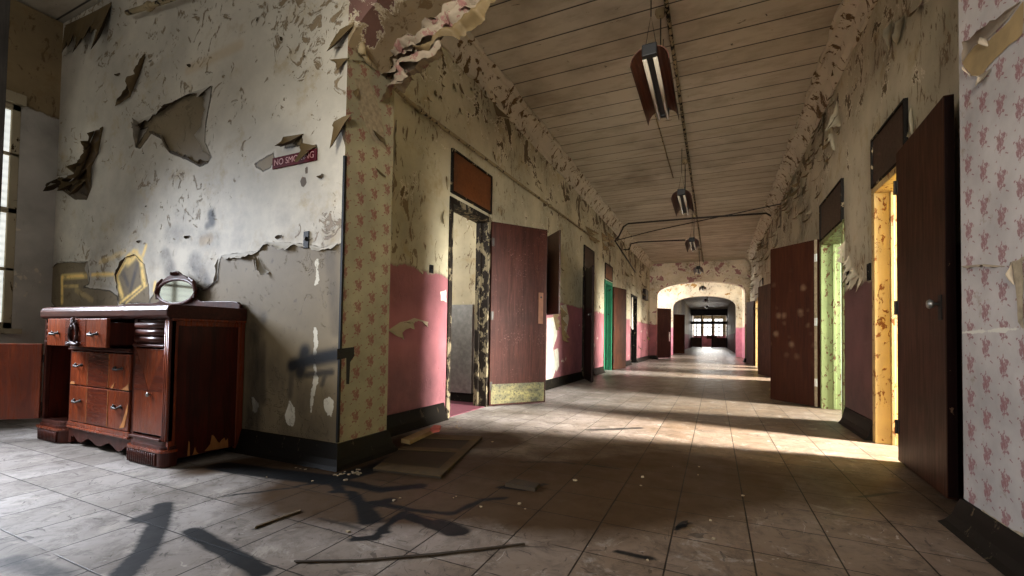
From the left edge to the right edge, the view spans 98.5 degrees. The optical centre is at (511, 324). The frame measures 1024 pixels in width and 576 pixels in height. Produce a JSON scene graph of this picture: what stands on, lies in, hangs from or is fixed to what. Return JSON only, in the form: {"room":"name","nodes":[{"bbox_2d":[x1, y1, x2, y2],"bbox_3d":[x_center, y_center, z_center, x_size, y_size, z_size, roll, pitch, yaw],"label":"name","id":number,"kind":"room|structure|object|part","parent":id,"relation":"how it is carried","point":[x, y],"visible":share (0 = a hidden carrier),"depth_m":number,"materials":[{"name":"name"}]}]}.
{"room":"abandoned hospital corridor","nodes":[
{"label":"abandoned hospital corridor","id":0,"kind":"room"},
{"bbox_2d":[0,0,62,401],"bbox_3d":[-5.991,-1.197,1.801,0.200,4.000,6.200,0,-2,25],"label":"wall","id":1,"kind":"structure","parent":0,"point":[34,65],"depth_m":4.35,"materials":[{"name":"beige paint"}]},
{"bbox_2d":[0,0,9,212],"bbox_3d":[-4.463,-1.131,3.786,0.080,4.020,0.085,0,-2,25],"label":"trim","id":2,"kind":"structure","parent":1,"relation":"attached to","point":[4,4],"depth_m":3.81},
{"bbox_2d":[0,89,26,333],"bbox_3d":[-5.066,-1.086,3.564,0.130,2.300,1.580,0,-2,25],"label":"window","id":3,"kind":"structure","parent":1,"relation":"attached to","point":[10,170],"depth_m":4.20,"materials":[{"name":"clear glass"}]},
{"bbox_3d":[-5.093,-1.061,3.602,0.010,2.030,1.310,0,-2,25],"label":"pane","id":4,"kind":"part","parent":3,"relation":"part of","materials":[{"name":"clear glass"}]},
{"bbox_2d":[43,0,353,442],"bbox_3d":[-3.095,-1.173,3.909,4.670,4.153,0.673,0,-2,25],"label":"wall","id":5,"kind":"structure","parent":0,"point":[174,117],"depth_m":3.37,"materials":[{"name":"white paint"}]},
{"bbox_2d":[124,0,175,15],"bbox_3d":[-2.763,-2.682,3.605,1.435,0.198,0.068,0,-2,25],"label":"flake","id":6,"kind":"object","parent":5,"relation":"attached to","point":[149,6],"visible":1,"depth_m":3.74,"materials":[{"name":"paint"}]},
{"bbox_2d":[41,410,397,471],"bbox_3d":[-2.761,0.829,3.806,3.990,0.153,0.600,0,-2,25],"label":"baseboard","id":7,"kind":"structure","parent":5,"relation":"attached to","point":[329,456],"depth_m":2.94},
{"bbox_2d":[272,148,316,168],"bbox_3d":[-1.499,-1.139,3.031,0.434,0.080,0.010,0,-2,25],"label":"warning sign","id":8,"kind":"object","parent":5,"relation":"attached to","point":[287,160],"visible":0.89,"depth_m":3.04,"materials":[{"name":"red plastic"}]},
{"bbox_2d":[303,231,309,248],"bbox_3d":[-1.384,-0.571,2.954,0.050,0.115,0.022,0,-2,25],"label":"light switch","id":9,"kind":"object","parent":5,"relation":"attached to","point":[306,233],"visible":1,"depth_m":2.95,"materials":[{"name":"black metal"}]},
{"bbox_2d":[336,46,393,442],"bbox_3d":[-1.044,-1.083,3.200,0.340,4.000,0.683,1,-2,-20],"label":"wall","id":10,"kind":"structure","parent":0,"point":[364,295],"depth_m":3.00,"materials":[{"name":"paper"}]},
{"bbox_2d":[348,0,495,101],"bbox_3d":[0.359,-2.323,2.496,3.526,1.513,0.492,0,-2,25],"label":"peeling paint","id":11,"kind":"structure","parent":0,"point":[401,38],"depth_m":2.95,"materials":[{"name":"paint"}]},
{"bbox_2d":[17,0,842,308],"bbox_3d":[11.559,-2.324,26.697,11.300,0.120,66.000,0,-2,25],"label":"ceiling","id":12,"kind":"structure","parent":0,"point":[746,68],"depth_m":5.67,"materials":[{"name":"beige wood"}]},
{"bbox_2d":[630,0,678,125],"bbox_3d":[1.383,-2.591,4.186,0.316,0.856,1.160,0,-2,25],"label":"hanging light","id":13,"kind":"object","parent":12,"relation":"hanging from","point":[650,66],"visible":0.99,"depth_m":4.06,"materials":[{"name":"black metal"}]},
{"bbox_2d":[654,113,673,177],"bbox_3d":[2.303,-2.916,6.802,0.019,0.018,3.900,0,-2,25],"label":"conduit","id":14,"kind":"object","parent":12,"relation":"attached to","point":[655,113],"visible":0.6,"depth_m":7.03,"materials":[{"name":"metal"}]},
{"bbox_2d":[671,156,693,216],"bbox_3d":[3.001,-2.472,7.710,0.316,0.856,1.160,0,-2,25],"label":"hanging light","id":15,"kind":"object","parent":12,"relation":"hanging from","point":[681,199],"visible":0.99,"depth_m":7.62,"materials":[{"name":"black metal"}]},
{"bbox_2d":[664,0,703,262],"bbox_3d":[4.229,-2.781,10.184,0.044,0.040,16.700,0,-2,25],"label":"conduit","id":16,"kind":"object","parent":12,"relation":"attached to","point":[666,3],"visible":1,"depth_m":5.56,"materials":[{"name":"brown metal"}]},
{"bbox_2d":[685,214,699,252],"bbox_3d":[4.566,-2.358,11.117,0.316,0.856,1.160,0,-2,25],"label":"hanging light","id":17,"kind":"object","parent":12,"relation":"hanging from","point":[692,242],"visible":0.94,"depth_m":11.00,"materials":[{"name":"black metal"}]},
{"bbox_2d":[693,248,703,274],"bbox_3d":[6.456,-2.219,15.231,0.316,0.856,1.160,0,-2,25],"label":"hanging light","id":18,"kind":"object","parent":12,"relation":"hanging from","point":[698,269],"visible":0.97,"depth_m":15.16,"materials":[{"name":"black metal"}]},
{"bbox_2d":[699,282,706,290],"bbox_3d":[8.917,-2.039,20.590,0.316,0.856,1.160,0,-2,25],"label":"hanging light","id":19,"kind":"object","parent":12,"relation":"hanging from","point":[702,287],"visible":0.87,"depth_m":20.49,"materials":[{"name":"black metal"}]},
{"bbox_2d":[452,213,475,382],"bbox_3d":[-1.843,-0.696,5.037,2.240,3.300,2.430,0,-2,25],"label":"wall","id":20,"kind":"structure","parent":0,"point":[464,230],"depth_m":5.74,"materials":[{"name":"beige paint"}]},
{"bbox_2d":[450,392,472,401],"bbox_3d":[-0.674,0.930,5.690,0.630,0.120,0.030,0,-2,25],"label":"baseboard","id":21,"kind":"structure","parent":20,"relation":"attached to","point":[454,396],"depth_m":5.66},
{"bbox_2d":[450,304,473,393],"bbox_3d":[-0.683,0.305,5.701,0.400,1.130,0.045,0,-2,25],"label":"wainscoting","id":22,"kind":"structure","parent":20,"relation":"attached to","point":[462,330],"depth_m":5.65,"materials":[{"name":"paint"}]},
{"bbox_2d":[450,401,483,416],"bbox_3d":[-1.517,0.969,5.508,2.350,0.005,1.060,0,-2,25],"label":"floor","id":23,"kind":"structure","parent":0,"point":[456,407],"depth_m":5.19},
{"bbox_2d":[0,347,1004,575],"bbox_3d":[11.586,1.734,26.548,11.100,0.001,66.000,0,-2,25],"label":"floor","id":24,"kind":"structure","parent":0,"point":[816,492],"depth_m":2.24,"materials":[{"name":"tile"}]},
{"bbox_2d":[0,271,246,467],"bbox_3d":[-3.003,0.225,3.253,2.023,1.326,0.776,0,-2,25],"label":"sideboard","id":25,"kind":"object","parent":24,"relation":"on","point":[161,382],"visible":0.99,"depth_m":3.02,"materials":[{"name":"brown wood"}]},
{"bbox_3d":[-3.879,0.433,3.383,0.420,0.580,0.024,1,-2,-17],"label":"door","id":26,"kind":"part","parent":25,"relation":"part of","materials":[{"name":"brown wood"}]},
{"bbox_3d":[-3.653,0.342,3.464,0.030,0.775,0.034,0,-2,25],"label":"corner post","id":27,"kind":"part","parent":25,"relation":"part of","materials":[{"name":"brown wood"}]},
{"bbox_3d":[-3.493,0.785,3.384,0.439,0.016,0.113,0,-2,25],"label":"plinth moulding","id":28,"kind":"part","parent":25,"relation":"part of","materials":[{"name":"brown wood"}]},
{"bbox_3d":[-3.487,0.767,3.383,0.422,0.020,0.112,0,-2,17],"label":"plinth moulding","id":29,"kind":"part","parent":25,"relation":"part of","materials":[{"name":"brown wood"}]},
{"bbox_3d":[-3.563,0.416,3.668,0.025,0.910,0.475,0,-2,25],"label":"panel","id":30,"kind":"part","parent":25,"relation":"part of","materials":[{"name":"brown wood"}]},
{"bbox_3d":[-2.966,0.053,3.006,0.810,0.190,0.020,0,-2,25],"label":"drawer","id":31,"kind":"part","parent":25,"relation":"part of","materials":[{"name":"brown wood"}]},
{"bbox_3d":[-2.746,0.059,2.875,0.118,0.030,0.037,0,-2,25],"label":"handle","id":32,"kind":"part","parent":25,"relation":"part of","materials":[{"name":"grey metal"}]},
{"bbox_3d":[-2.922,0.738,3.113,0.835,0.047,0.038,0,-2,25],"label":"apron moulding","id":33,"kind":"part","parent":25,"relation":"part of","materials":[{"name":"brown wood"}]},
{"bbox_3d":[-2.917,0.579,3.120,0.807,0.260,0.030,0,-2,25],"label":"drawer","id":34,"kind":"part","parent":25,"relation":"part of","materials":[{"name":"brown wood"}]},
{"bbox_3d":[-2.915,0.173,3.124,0.825,0.028,0.046,0,-2,25],"label":"drawer moulding","id":35,"kind":"part","parent":25,"relation":"part of","materials":[{"name":"brown wood"}]},
{"bbox_3d":[-2.913,0.319,3.127,0.807,0.244,0.030,0,-2,25],"label":"drawer","id":36,"kind":"part","parent":25,"relation":"part of","materials":[{"name":"brown wood"}]},
{"bbox_3d":[-2.684,0.555,2.978,0.118,0.030,0.037,0,-2,25],"label":"handle","id":37,"kind":"part","parent":25,"relation":"part of","materials":[{"name":"grey metal"}]},
{"bbox_3d":[-2.679,0.295,2.985,0.118,0.030,0.037,0,-2,25],"label":"handle","id":38,"kind":"part","parent":25,"relation":"part of","materials":[{"name":"grey metal"}]},
{"bbox_3d":[-2.356,0.726,2.841,0.350,0.015,0.040,0,-2,25],"label":"door moulding","id":39,"kind":"part","parent":25,"relation":"part of","materials":[{"name":"brown wood"}]},
{"bbox_3d":[-2.346,0.135,2.860,0.360,0.017,0.034,0,-2,25],"label":"door moulding","id":40,"kind":"part","parent":25,"relation":"part of","materials":[{"name":"brown wood"}]},
{"bbox_3d":[-2.346,0.429,2.861,0.340,0.550,0.022,0,-2,25],"label":"door","id":41,"kind":"part","parent":25,"relation":"part of","materials":[{"name":"brown wood"}]},
{"bbox_3d":[-2.335,0.047,2.890,0.353,0.165,0.025,0,-2,25],"label":"fluted panel","id":42,"kind":"part","parent":25,"relation":"part of","materials":[{"name":"brown wood"}]},
{"bbox_3d":[-2.337,0.789,2.853,0.476,0.016,0.113,0,-2,25],"label":"plinth moulding","id":43,"kind":"part","parent":25,"relation":"part of","materials":[{"name":"brown wood"}]},
{"bbox_3d":[-2.342,0.771,2.856,0.459,0.020,0.113,0,-2,31],"label":"plinth moulding","id":44,"kind":"part","parent":25,"relation":"part of","materials":[{"name":"brown wood"}]},
{"bbox_3d":[-2.159,0.347,2.778,0.062,0.775,0.034,0,-2,25],"label":"corner post","id":45,"kind":"part","parent":25,"relation":"part of","materials":[{"name":"brown wood"}]},
{"bbox_2d":[154,271,197,304],"bbox_3d":[-2.657,-0.289,3.473,0.550,0.277,0.050,0,-2,25],"label":"mirror","id":46,"kind":"object","parent":25,"relation":"attached to","point":[177,288],"depth_m":3.47,"materials":[{"name":"clear glass"}]},
{"bbox_3d":[-2.054,0.431,2.974,0.037,0.930,0.475,0,-2,25],"label":"rail","id":47,"kind":"part","parent":25,"relation":"part of","materials":[{"name":"brown wood"}]},
{"bbox_3d":[-2.054,0.416,2.980,0.022,0.880,0.405,0,-2,25],"label":"panel","id":48,"kind":"part","parent":25,"relation":"part of","materials":[{"name":"brown wood"}]},
{"bbox_3d":[-2.035,-0.027,2.981,0.032,0.017,0.475,0,-2,25],"label":"moulding","id":49,"kind":"part","parent":25,"relation":"part of","materials":[{"name":"brown wood"}]},
{"bbox_2d":[255,509,300,527],"bbox_3d":[-1.061,0.882,2.007,0.015,0.008,0.223,0,-2,29],"label":"wood sliver","id":50,"kind":"object","parent":24,"relation":"on","point":[299,510],"visible":1,"depth_m":2.00,"materials":[{"name":"wood"}]},
{"bbox_2d":[294,543,524,562],"bbox_3d":[-0.375,0.885,1.700,0.877,0.006,0.043,1,-2,-11],"label":"wood sliver","id":51,"kind":"object","parent":24,"relation":"on","point":[517,544],"visible":1,"depth_m":1.68,"materials":[{"name":"brown wood"}]},
{"bbox_2d":[373,434,481,478],"bbox_3d":[-0.602,0.913,3.171,0.548,0.022,1.048,1,-2,9],"label":"panel","id":52,"kind":"object","parent":24,"relation":"on","point":[434,455],"visible":0.9,"depth_m":3.05,"materials":[{"name":"brown wood"}]},
{"bbox_2d":[401,427,432,443],"bbox_3d":[-0.747,0.892,3.570,0.093,0.030,0.502,1,-2,15],"label":"scrap","id":53,"kind":"object","parent":52,"relation":"on","point":[412,438],"visible":0.79,"depth_m":3.48,"materials":[{"name":"yellow wood"}]},
{"bbox_2d":[430,425,440,432],"bbox_3d":[-0.640,0.868,3.681,0.078,0.024,0.200,1,-2,-3],"label":"chip","id":54,"kind":"object","parent":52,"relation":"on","point":[435,428],"visible":1,"depth_m":3.64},
{"bbox_2d":[505,478,539,491],"bbox_3d":[0.065,0.906,2.499,0.181,0.020,0.104,0,-2,25],"label":"scrap","id":55,"kind":"object","parent":24,"relation":"on","point":[515,483],"visible":1,"depth_m":2.47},
{"bbox_2d":[254,421,958,560],"bbox_3d":[0.293,0.930,2.970,3.346,0.006,2.490,1,-2,8],"label":"crumbs","id":56,"kind":"object","parent":24,"relation":"on","point":[353,472],"visible":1,"depth_m":2.64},
{"bbox_2d":[657,308,670,357],"bbox_3d":[6.715,0.365,19.493,0.845,2.188,0.062,2,-2,-27],"label":"door","id":57,"kind":"structure","parent":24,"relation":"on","point":[663,314],"depth_m":19.48,"materials":[{"name":"brown wood"}]},
{"bbox_2d":[676,520,687,528],"bbox_3d":[0.778,0.909,2.005,0.025,0.012,0.103,0,-2,41],"label":"chip","id":58,"kind":"object","parent":24,"relation":"on","point":[683,523],"visible":1,"depth_m":1.99,"materials":[{"name":"black"}]},
{"bbox_2d":[691,309,727,347],"bbox_3d":[20.387,0.377,45.671,3.480,4.000,0.100,0,-2,25],"label":"screen","id":59,"kind":"object","parent":24,"relation":"on","point":[719,342],"visible":0.91,"depth_m":45.52,"materials":[{"name":"black wood"}]},
{"bbox_3d":[19.274,1.823,46.134,0.880,1.000,0.060,0,-2,25],"label":"panel","id":60,"kind":"part","parent":59,"relation":"part of","materials":[{"name":"brown wood"}]},
{"bbox_3d":[21.273,1.830,45.215,1.280,1.000,0.060,0,-2,25],"label":"panel","id":61,"kind":"part","parent":59,"relation":"part of","materials":[{"name":"brown wood"}]},
{"bbox_2d":[387,47,649,414],"bbox_3d":[2.333,-0.829,10.990,0.359,4.012,16.740,0,-2,25],"label":"wall","id":62,"kind":"structure","parent":0,"point":[421,173],"depth_m":4.59,"materials":[{"name":"beige paint"}]},
{"bbox_2d":[387,402,448,436],"bbox_3d":[-0.925,0.853,3.897,0.070,0.168,1.240,0,-2,25],"label":"baseboard","id":63,"kind":"structure","parent":62,"relation":"attached to","point":[410,420],"depth_m":4.01,"materials":[{"name":"black wood"}]},
{"bbox_2d":[429,265,433,272],"bbox_3d":[-0.775,-0.542,4.269,0.022,0.080,0.060,0,-2,25],"label":"light switch","id":64,"kind":"object","parent":62,"relation":"attached to","point":[431,267],"visible":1,"depth_m":4.26,"materials":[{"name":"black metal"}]},
{"bbox_2d":[445,148,492,417],"bbox_3d":[-0.531,-0.428,4.987,0.188,2.802,0.920,0,-2,25],"label":"door frame","id":65,"kind":"structure","parent":62,"relation":"attached to","point":[469,182],"depth_m":5.28,"materials":[{"name":"black wood"}]},
{"bbox_3d":[-0.440,-1.596,4.984,0.027,0.464,0.894,0,-2,25],"label":"frame","id":66,"kind":"part","parent":65,"relation":"part of","materials":[{"name":"black wood"}]},
{"bbox_3d":[-0.445,-1.596,4.987,0.015,0.420,0.850,0,-2,25],"label":"panel","id":67,"kind":"part","parent":65,"relation":"part of","materials":[{"name":"brown wood"}]},
{"bbox_2d":[357,41,590,236],"bbox_3d":[0.243,-1.869,6.384,0.339,0.411,7.389,0,-2,22],"label":"pipe","id":68,"kind":"object","parent":62,"relation":"attached to","point":[362,48],"visible":0.88,"depth_m":4.42,"materials":[{"name":"metal"}]},
{"bbox_2d":[488,221,546,405],"bbox_3d":[0.084,-0.131,5.529,0.810,2.233,0.062,2,-2,-29],"label":"door","id":69,"kind":"structure","parent":62,"relation":"in","point":[518,267],"depth_m":5.50,"materials":[{"name":"brown wood"}]},
{"bbox_3d":[0.078,0.847,5.491,0.757,0.240,0.003,2,-2,-29],"label":"kick plate","id":70,"kind":"part","parent":69,"relation":"part of","materials":[{"name":"gold metal"}]},
{"bbox_3d":[0.370,-0.215,5.669,0.070,0.400,0.004,2,-2,-29],"label":"push plate","id":71,"kind":"part","parent":69,"relation":"part of","materials":[{"name":"metal"}]},
{"bbox_2d":[495,372,583,405],"bbox_3d":[0.606,0.975,7.231,0.070,0.148,4.100,0,-2,25],"label":"baseboard","id":72,"kind":"structure","parent":62,"relation":"attached to","point":[566,379],"depth_m":7.89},
{"bbox_2d":[440,31,653,269],"bbox_3d":[2.435,-2.683,11.005,0.212,0.277,16.740,0,-2,25],"label":"crown molding","id":73,"kind":"structure","parent":62,"relation":"attached to","point":[467,52],"depth_m":6.12,"materials":[{"name":"beige paint"}]},
{"bbox_2d":[546,230,560,314],"bbox_3d":[0.601,-0.780,6.958,0.248,1.255,0.884,1,-2,1],"label":"upper cabinet","id":74,"kind":"object","parent":62,"relation":"attached to","point":[554,240],"visible":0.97,"depth_m":6.72,"materials":[{"name":"brown wood"}]},
{"bbox_2d":[583,265,593,381],"bbox_3d":[1.492,-0.011,8.766,0.107,2.208,0.904,1,-2,0],"label":"door","id":75,"kind":"structure","parent":62,"relation":"in","point":[589,274],"depth_m":8.59,"materials":[{"name":"brown wood"}]},
{"bbox_2d":[582,245,594,374],"bbox_3d":[1.590,-0.270,9.606,0.188,2.798,0.920,0,-2,25],"label":"door frame","id":76,"kind":"structure","parent":62,"relation":"attached to","point":[588,254],"depth_m":9.23,"materials":[{"name":"black wood"}]},
{"bbox_3d":[1.682,-1.431,9.603,0.027,0.476,0.836,0,-2,25],"label":"frame","id":77,"kind":"part","parent":76,"relation":"part of","materials":[{"name":"brown wood"}]},
{"bbox_3d":[1.676,-1.431,9.605,0.015,0.440,0.800,0,-2,25],"label":"panel","id":78,"kind":"part","parent":76,"relation":"part of","materials":[{"name":"brown wood"}]},
{"bbox_2d":[593,366,605,374],"bbox_3d":[2.072,1.082,10.423,0.070,0.148,1.030,0,-2,25],"label":"baseboard","id":79,"kind":"structure","parent":62,"relation":"attached to","point":[596,371],"depth_m":10.37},
{"bbox_2d":[603,262,612,369],"bbox_3d":[2.414,-0.180,11.399,0.188,2.738,0.930,0,-2,25],"label":"door frame","id":80,"kind":"structure","parent":62,"relation":"attached to","point":[608,286],"depth_m":11.71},
{"bbox_3d":[2.500,-1.350,11.399,0.015,0.360,0.810,0,-2,25],"label":"panel","id":81,"kind":"part","parent":80,"relation":"part of","materials":[{"name":"brown wood"}]},
{"bbox_3d":[2.505,-1.350,11.396,0.027,0.396,0.846,0,-2,25],"label":"frame","id":82,"kind":"part","parent":80,"relation":"part of","materials":[{"name":"wood"}]},
{"bbox_2d":[612,287,626,369],"bbox_3d":[2.940,0.098,12.040,0.062,2.208,0.815,0,-2,38],"label":"door","id":83,"kind":"structure","parent":62,"relation":"in","point":[619,294],"depth_m":11.99,"materials":[{"name":"brown wood"}]},
{"bbox_2d":[615,360,631,369],"bbox_3d":[3.297,1.172,13.089,0.070,0.148,2.900,0,-2,25],"label":"baseboard","id":84,"kind":"structure","parent":62,"relation":"attached to","point":[628,362],"depth_m":13.96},
{"bbox_2d":[614,240,635,272],"bbox_3d":[3.510,-2.048,13.540,0.040,0.420,3.404,0,-2,25],"label":"pipe","id":85,"kind":"object","parent":62,"relation":"attached to","point":[614,240],"visible":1,"depth_m":13.23,"materials":[{"name":"brown metal"}]},
{"bbox_2d":[630,294,636,362],"bbox_3d":[4.073,0.151,15.024,0.178,2.320,1.220,0,-2,25],"label":"door frame","id":86,"kind":"structure","parent":62,"relation":"attached to","point":[633,342],"depth_m":15.48,"materials":[{"name":"black wood"}]},
{"bbox_2d":[643,289,648,300],"bbox_3d":[5.195,-1.166,17.140,0.118,0.400,0.800,0,-2,25],"label":"wall box","id":87,"kind":"object","parent":62,"relation":"attached to","point":[645,291],"visible":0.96,"depth_m":16.95,"materials":[{"name":"black metal"}]},
{"bbox_2d":[637,355,658,362],"bbox_3d":[5.312,1.311,17.141,0.350,0.148,3.750,0,-2,25],"label":"baseboard","id":88,"kind":"structure","parent":62,"relation":"attached to","point":[644,358],"depth_m":17.70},
{"bbox_2d":[623,239,685,249],"bbox_3d":[4.214,-2.364,13.112,1.771,0.290,0.184,1,-2,10],"label":"pipe","id":89,"kind":"object","parent":62,"relation":"attached to","point":[683,239],"visible":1,"depth_m":13.12,"materials":[{"name":"black metal"}]},
{"bbox_2d":[615,212,770,239],"bbox_3d":[4.441,-2.494,11.144,3.738,0.351,0.442,0,-2,25],"label":"pipe","id":90,"kind":"object","parent":62,"relation":"attached to","point":[764,212],"visible":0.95,"depth_m":11.00,"materials":[{"name":"black metal"}]},
{"bbox_2d":[616,203,780,240],"bbox_3d":[4.151,-2.378,10.527,0.092,0.124,4.116,2,-2,-40],"label":"cable","id":91,"kind":"object","parent":62,"relation":"attached to","point":[780,203],"visible":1,"depth_m":10.20,"materials":[{"name":"black metal"}]},
{"bbox_2d":[649,259,749,357],"bbox_3d":[7.585,-0.555,18.001,3.750,4.000,0.404,0,-2,25],"label":"wall","id":92,"kind":"structure","parent":0,"point":[733,272],"depth_m":17.99,"materials":[{"name":"beige paint"}]},
{"bbox_2d":[657,282,741,356],"bbox_3d":[8.805,-0.385,23.713,6.600,4.000,0.400,0,-2,25],"label":"wall","id":93,"kind":"structure","parent":0,"point":[668,297],"depth_m":22.99,"materials":[{"name":"white paint"}]},
{"bbox_2d":[674,300,735,353],"bbox_3d":[17.773,0.185,39.942,3.750,4.000,36.600,0,-2,25],"label":"wall","id":94,"kind":"structure","parent":0,"point":[681,308],"depth_m":36.51,"materials":[{"name":"grey paint"}]},
{"bbox_2d":[673,314,684,353],"bbox_3d":[9.809,0.531,25.856,0.973,2.288,0.062,2,-2,-32],"label":"door","id":95,"kind":"structure","parent":94,"relation":"in","point":[679,320],"depth_m":25.83,"materials":[{"name":"brown wood"}]},
{"bbox_2d":[694,315,725,346],"bbox_3d":[23.780,0.625,53.022,3.450,4.000,0.200,0,-2,25],"label":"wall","id":96,"kind":"structure","parent":0,"point":[706,342],"depth_m":52.94,"materials":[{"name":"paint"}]},
{"bbox_2d":[694,318,700,335],"bbox_3d":[22.428,0.291,53.489,1.000,2.150,0.100,0,-2,25],"label":"window","id":97,"kind":"structure","parent":96,"relation":"in","point":[697,327],"depth_m":53.46,"materials":[{"name":"white glass"}]},
{"bbox_2d":[703,318,711,335],"bbox_3d":[23.518,0.295,52.988,1.000,2.150,0.100,0,-2,25],"label":"window","id":98,"kind":"structure","parent":96,"relation":"in","point":[707,328],"depth_m":52.98,"materials":[{"name":"white glass"}]},
{"bbox_2d":[714,318,722,335],"bbox_3d":[24.609,0.299,52.487,1.000,2.150,0.100,0,-2,25],"label":"window","id":99,"kind":"structure","parent":96,"relation":"in","point":[716,326],"depth_m":52.48,"materials":[{"name":"white glass"}]},
{"bbox_2d":[742,289,744,357],"bbox_3d":[10.546,-0.462,19.778,0.150,4.000,5.300,0,-2,25],"label":"wall","id":100,"kind":"structure","parent":0,"point":[743,295],"depth_m":20.96,"materials":[{"name":"white paint"}]},
{"bbox_2d":[841,348,841,401],"bbox_3d":[5.529,-0.469,4.522,3.450,3.050,2.500,0,-2,25],"label":"wall","id":101,"kind":"structure","parent":0,"point":[841,348],"depth_m":6.21,"materials":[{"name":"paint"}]},
{"bbox_2d":[746,0,963,497],"bbox_3d":[5.708,-0.824,9.527,0.386,4.031,16.580,0,-2,25],"label":"wall","id":102,"kind":"structure","parent":0,"point":[909,49],"depth_m":4.02,"materials":[{"name":"beige paint"}]},
{"bbox_2d":[746,301,754,365],"bbox_3d":[8.124,0.284,15.031,0.062,2.158,0.821,1,-2,13],"label":"door","id":103,"kind":"structure","parent":102,"relation":"in","point":[750,306],"depth_m":14.95,"materials":[{"name":"wood"}]},
{"bbox_2d":[755,297,757,365],"bbox_3d":[7.967,0.245,14.179,0.178,2.210,0.940,0,-2,25],"label":"door frame","id":104,"kind":"structure","parent":102,"relation":"attached to","point":[756,299],"depth_m":14.55,"materials":[{"name":"yellow paint"}]},
{"bbox_2d":[759,278,763,286],"bbox_3d":[7.305,-0.007,12.747,0.188,2.618,0.970,0,-2,25],"label":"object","id":105,"kind":"structure","parent":102,"relation":"attached to","point":[761,283],"depth_m":12.78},
{"bbox_2d":[758,284,769,376],"bbox_3d":[6.018,0.131,10.482,0.062,2.158,0.838,1,-2,11],"label":"door","id":106,"kind":"structure","parent":102,"relation":"in","point":[763,291],"depth_m":10.50,"materials":[{"name":"brown wood"}]},
{"bbox_2d":[770,239,819,406],"bbox_3d":[3.837,-0.022,6.008,0.062,2.158,0.718,1,-2,-17],"label":"door","id":107,"kind":"structure","parent":102,"relation":"in","point":[794,269],"depth_m":5.97,"materials":[{"name":"paint"}]},
{"bbox_2d":[745,0,877,265],"bbox_3d":[5.674,-2.670,9.605,0.221,0.274,16.580,0,-2,25],"label":"crown molding","id":108,"kind":"structure","parent":102,"relation":"attached to","point":[850,19],"depth_m":5.30,"materials":[{"name":"beige paint"}]},
{"bbox_2d":[819,178,844,415],"bbox_3d":[3.820,-0.254,5.124,0.218,2.598,1.120,0,-2,25],"label":"door frame","id":109,"kind":"structure","parent":102,"relation":"attached to","point":[831,210],"depth_m":5.54,"materials":[{"name":"green paint"}]},
{"bbox_3d":[3.755,-1.319,5.189,0.015,0.430,1.040,0,-2,25],"label":"panel","id":110,"kind":"part","parent":109,"relation":"part of","materials":[{"name":"brown wood"}]},
{"bbox_3d":[3.750,-1.319,5.192,0.027,0.466,1.076,0,-2,25],"label":"frame","id":111,"kind":"part","parent":109,"relation":"part of","materials":[{"name":"black wood"}]},
{"bbox_2d":[838,407,872,440],"bbox_3d":[3.266,0.927,4.205,0.070,0.168,0.900,0,-2,25],"label":"baseboard","id":112,"kind":"structure","parent":102,"relation":"attached to","point":[860,425],"depth_m":4.10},
{"bbox_2d":[867,263,870,280],"bbox_3d":[3.164,-0.468,3.908,0.016,0.150,0.070,0,-2,25],"label":"light switch","id":113,"kind":"object","parent":102,"relation":"attached to","point":[868,264],"visible":1,"depth_m":3.89,"materials":[{"name":"black plastic"}]},
{"bbox_2d":[870,98,908,445],"bbox_3d":[3.018,-0.311,3.414,0.188,2.598,0.780,0,-2,25],"label":"door frame","id":114,"kind":"structure","parent":102,"relation":"attached to","point":[892,135],"depth_m":3.69,"materials":[{"name":"yellow wood"}]},
{"bbox_3d":[2.967,-1.397,3.473,0.015,0.390,0.700,0,-2,25],"label":"panel","id":115,"kind":"part","parent":114,"relation":"part of","materials":[{"name":"brown wood"}]},
{"bbox_3d":[2.962,-1.397,3.476,0.027,0.426,0.736,0,-2,25],"label":"frame","id":116,"kind":"part","parent":114,"relation":"part of","materials":[{"name":"brown wood"}]},
{"bbox_2d":[893,94,957,499],"bbox_3d":[2.562,-0.152,2.796,0.107,2.208,0.874,0,-2,28],"label":"door","id":117,"kind":"structure","parent":102,"relation":"in","point":[926,426],"depth_m":2.62,"materials":[{"name":"brown wood"}]},
{"bbox_3d":[2.370,-0.117,2.480,0.062,0.055,0.056,0,-2,28],"label":"knob","id":118,"kind":"part","parent":117,"relation":"part of","materials":[{"name":"metal"}]},
{"bbox_3d":[2.395,-0.097,2.466,0.005,0.140,0.050,0,-2,28],"label":"lock plate","id":119,"kind":"part","parent":117,"relation":"part of","materials":[{"name":"black metal"}]},
{"bbox_2d":[958,0,1023,536],"bbox_3d":[3.626,-1.075,0.703,4.004,4.000,1.237,0,-2,25],"label":"wall","id":120,"kind":"structure","parent":0,"point":[991,32],"depth_m":1.82,"materials":[{"name":"paper"}]},
{"bbox_2d":[938,498,1023,575],"bbox_3d":[1.891,0.848,1.464,0.280,0.138,1.290,0,-2,25],"label":"baseboard","id":121,"kind":"structure","parent":120,"relation":"attached to","point":[1000,546],"depth_m":1.78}
]}

